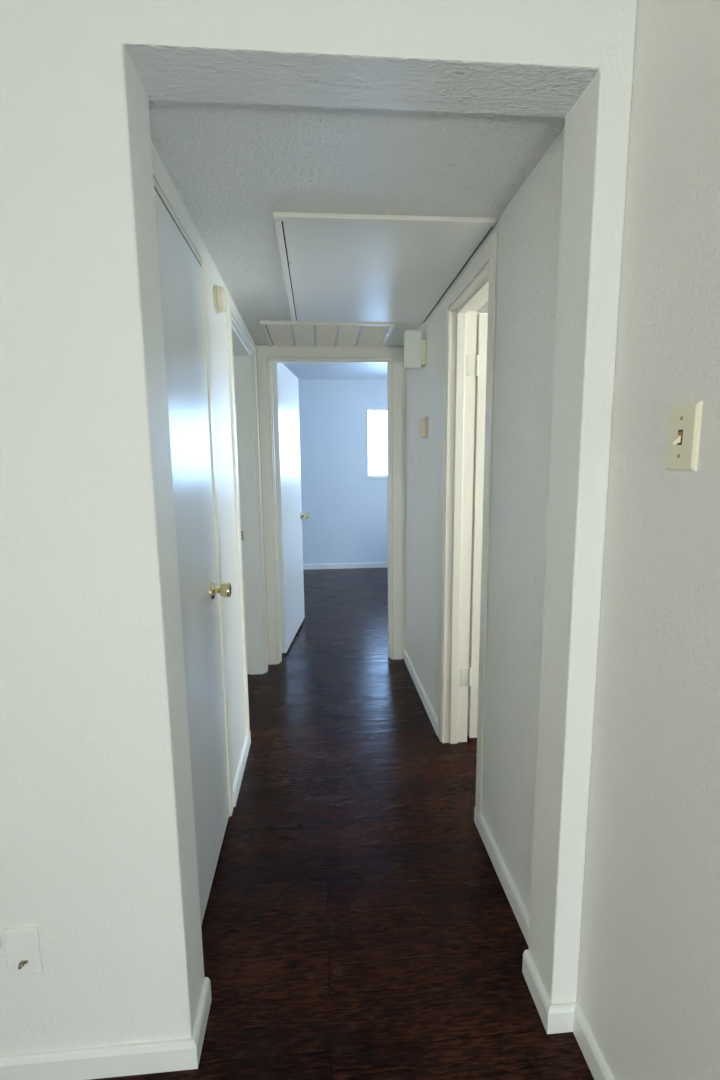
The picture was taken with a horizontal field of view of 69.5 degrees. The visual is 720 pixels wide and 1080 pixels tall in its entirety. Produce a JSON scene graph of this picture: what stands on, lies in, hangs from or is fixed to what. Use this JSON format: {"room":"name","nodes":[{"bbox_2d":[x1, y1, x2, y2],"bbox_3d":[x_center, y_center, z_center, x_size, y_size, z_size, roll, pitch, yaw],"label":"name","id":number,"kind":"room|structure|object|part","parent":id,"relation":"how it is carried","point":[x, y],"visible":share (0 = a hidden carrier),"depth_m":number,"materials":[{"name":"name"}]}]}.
{"room":"home hallway","nodes":[
{"label":"home hallway","id":0,"kind":"room"},
{"bbox_2d":[151,140,252,815],"bbox_3d":[-0.610,-0.276,2.220,0.120,2.600,2.235,-1,9,-4],"label":"wall","id":1,"kind":"structure","parent":0,"point":[218,332],"depth_m":2.09,"materials":[{"name":"white paint"}]},
{"bbox_2d":[152,149,233,925],"bbox_3d":[-0.516,0.097,1.530,0.184,2.073,0.760,-1,9,-4],"label":"door","id":2,"kind":"structure","parent":1,"relation":"in","point":[183,280],"depth_m":1.56,"materials":[{"name":"paint"}]},
{"bbox_3d":[-0.472,0.171,1.765,0.062,0.062,0.062,-1,9,-4],"label":"knob","id":3,"kind":"part","parent":2,"relation":"part of","materials":[{"name":"gold metal"}]},
{"bbox_2d":[213,285,226,313],"bbox_3d":[-0.524,-0.904,1.952,0.038,0.100,0.100,-1,9,-4],"label":"smoke detector","id":4,"kind":"object","parent":1,"relation":"attached to","point":[219,293],"visible":1,"depth_m":1.92,"materials":[{"name":"beige plastic"}]},
{"bbox_2d":[233,730,250,806],"bbox_3d":[-0.521,0.992,2.295,0.013,0.068,0.483,-1,9,-4],"label":"baseboard","id":5,"kind":"structure","parent":1,"relation":"attached to","point":[243,758],"depth_m":2.24,"materials":[{"name":"paint"}]},
{"bbox_2d":[226,292,267,734],"bbox_3d":[-0.646,-0.089,2.800,0.131,2.064,0.970,-1,9,-4],"label":"door","id":6,"kind":"structure","parent":1,"relation":"in","point":[242,360],"depth_m":3.14,"materials":[{"name":"paint"}]},
{"bbox_2d":[0,0,637,1055],"bbox_3d":[-1.287,-0.083,0.989,3.591,2.600,0.140,-1,9,-4],"label":"wall","id":7,"kind":"structure","parent":0,"point":[98,853],"depth_m":1.00,"materials":[{"name":"paint"}]},
{"bbox_2d":[3,926,42,975],"bbox_3d":[-0.718,0.877,1.101,0.069,0.112,0.018,-1,9,-4],"label":"cover plate","id":8,"kind":"object","parent":7,"relation":"attached to","point":[22,944],"visible":1,"depth_m":1.10,"materials":[{"name":"paint"}]},
{"bbox_2d":[0,977,211,1079],"bbox_3d":[-1.718,1.179,1.138,2.700,0.068,0.153,-1,9,-4],"label":"baseboard","id":9,"kind":"structure","parent":7,"relation":"attached to","point":[88,1063],"depth_m":1.15,"materials":[{"name":"paint"}]},
{"bbox_2d":[282,363,386,379],"bbox_3d":[0.086,-1.859,4.812,4.200,0.263,2.995,-1,9,-4],"label":"ceiling","id":10,"kind":"structure","parent":0,"point":[344,371],"depth_m":5.69,"materials":[{"name":"paint"}]},
{"bbox_2d":[90,567,593,1079],"bbox_3d":[-0.226,1.129,1.933,6.040,0.100,9.750,-1,9,-4],"label":"floor","id":11,"kind":"structure","parent":0,"point":[360,922],"depth_m":1.62,"materials":[{"name":"brown wood"}]},
{"bbox_2d":[298,379,387,563],"bbox_3d":[-0.026,-0.935,6.522,4.440,2.600,0.120,-1,9,-4],"label":"wall","id":12,"kind":"structure","parent":0,"point":[347,521],"depth_m":6.46,"materials":[{"name":"paint"}]},
{"bbox_2d":[303,562,387,569],"bbox_3d":[-0.008,0.327,6.647,4.200,0.068,0.013,-1,9,-4],"label":"baseboard","id":13,"kind":"structure","parent":12,"relation":"attached to","point":[372,564],"depth_m":6.63,"materials":[{"name":"paint"}]},
{"bbox_2d":[366,408,387,477],"bbox_3d":[0.985,-1.222,6.540,1.848,0.858,0.122,-1,9,-4],"label":"window","id":14,"kind":"structure","parent":12,"relation":"in","point":[368,409],"depth_m":6.48,"materials":[{"name":"white paint"}]},
{"bbox_2d":[149,100,564,345],"bbox_3d":[-0.091,-1.312,2.105,0.943,0.528,2.235,-1,9,-4],"label":"ceiling","id":15,"kind":"structure","parent":0,"point":[232,166],"depth_m":1.33,"materials":[{"name":"white paint"}]},
{"bbox_2d":[260,321,394,347],"bbox_3d":[-0.187,-1.171,2.970,0.708,0.016,0.528,-1,8,-4],"label":"ceiling vent","id":16,"kind":"object","parent":15,"relation":"in","point":[277,333],"visible":0.98,"depth_m":2.93,"materials":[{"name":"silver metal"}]},
{"bbox_3d":[0.153,-1.180,3.009,0.024,0.016,0.504,-1,8,-4],"label":"rail","id":17,"kind":"part","parent":16,"relation":"part of","materials":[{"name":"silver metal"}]},
{"bbox_2d":[273,212,496,322],"bbox_3d":[0.038,-1.059,2.140,0.690,0.017,1.142,-1,8,-4],"label":"attic hatch","id":18,"kind":"object","parent":15,"relation":"attached to","point":[336,267],"visible":1,"depth_m":1.91,"materials":[{"name":"paint"}]},
{"bbox_2d":[256,301,487,658],"bbox_3d":[-0.375,-0.459,3.406,6.040,2.600,0.120,-1,9,-4],"label":"wall","id":19,"kind":"structure","parent":0,"point":[484,309],"depth_m":3.41,"materials":[{"name":"paint"}]},
{"bbox_2d":[256,346,402,664],"bbox_3d":[-0.214,-0.258,3.874,0.913,2.068,0.984,-1,9,-4],"label":"door","id":20,"kind":"structure","parent":19,"relation":"in","point":[281,409],"depth_m":3.46,"materials":[{"name":"paint"}]},
{"bbox_3d":[-0.460,-0.202,4.288,0.062,0.062,0.062,0,9,3],"label":"knob","id":21,"kind":"part","parent":20,"relation":"part of","materials":[{"name":"gold metal"}]},
{"bbox_2d":[405,0,719,1079],"bbox_3d":[0.585,-0.065,0.745,0.138,2.600,5.395,-1,9,-4],"label":"wall","id":22,"kind":"structure","parent":0,"point":[648,982],"depth_m":0.97,"materials":[{"name":"paint"}]},
{"bbox_2d":[404,330,425,369],"bbox_3d":[0.286,-0.989,2.714,0.111,0.187,0.082,-1,9,-4],"label":"door chime","id":23,"kind":"object","parent":22,"relation":"attached to","point":[414,347],"visible":1,"depth_m":2.68,"materials":[{"name":"beige plastic"}]},
{"bbox_2d":[403,649,437,735],"bbox_3d":[0.347,0.864,3.083,0.013,0.068,1.025,-1,9,-4],"label":"baseboard","id":24,"kind":"structure","parent":22,"relation":"attached to","point":[433,718],"depth_m":2.96,"materials":[{"name":"paint"}]},
{"bbox_2d":[419,416,428,438],"bbox_3d":[0.331,-0.590,2.720,0.040,0.110,0.095,-1,9,-4],"label":"thermostat","id":25,"kind":"object","parent":22,"relation":"attached to","point":[423,422],"visible":1,"depth_m":2.68,"materials":[{"name":"beige plastic"}]},
{"bbox_3d":[0.346,-0.590,2.721,0.011,0.110,0.095,-1,9,-4],"label":"wall plate","id":26,"kind":"part","parent":25,"relation":"part of","materials":[{"name":"beige plastic"}]},
{"bbox_2d":[438,232,497,814],"bbox_3d":[0.743,0.004,2.120,0.681,2.057,0.676,-1,9,-4],"label":"door","id":27,"kind":"structure","parent":22,"relation":"in","point":[466,357],"depth_m":2.31,"materials":[{"name":"white wood"}]},
{"bbox_2d":[474,806,613,1079],"bbox_3d":[0.574,1.311,0.116,0.077,0.068,3.746,-1,9,-4],"label":"baseboard","id":28,"kind":"structure","parent":22,"relation":"attached to","point":[567,1016],"depth_m":1.26,"materials":[{"name":"paint"}]},
{"bbox_2d":[666,401,702,470],"bbox_3d":[0.513,-0.166,0.837,0.021,0.107,0.069,-1,9,-4],"label":"light switch","id":29,"kind":"object","parent":22,"relation":"attached to","point":[685,419],"visible":1,"depth_m":0.83,"materials":[{"name":"beige plastic"}]}
]}

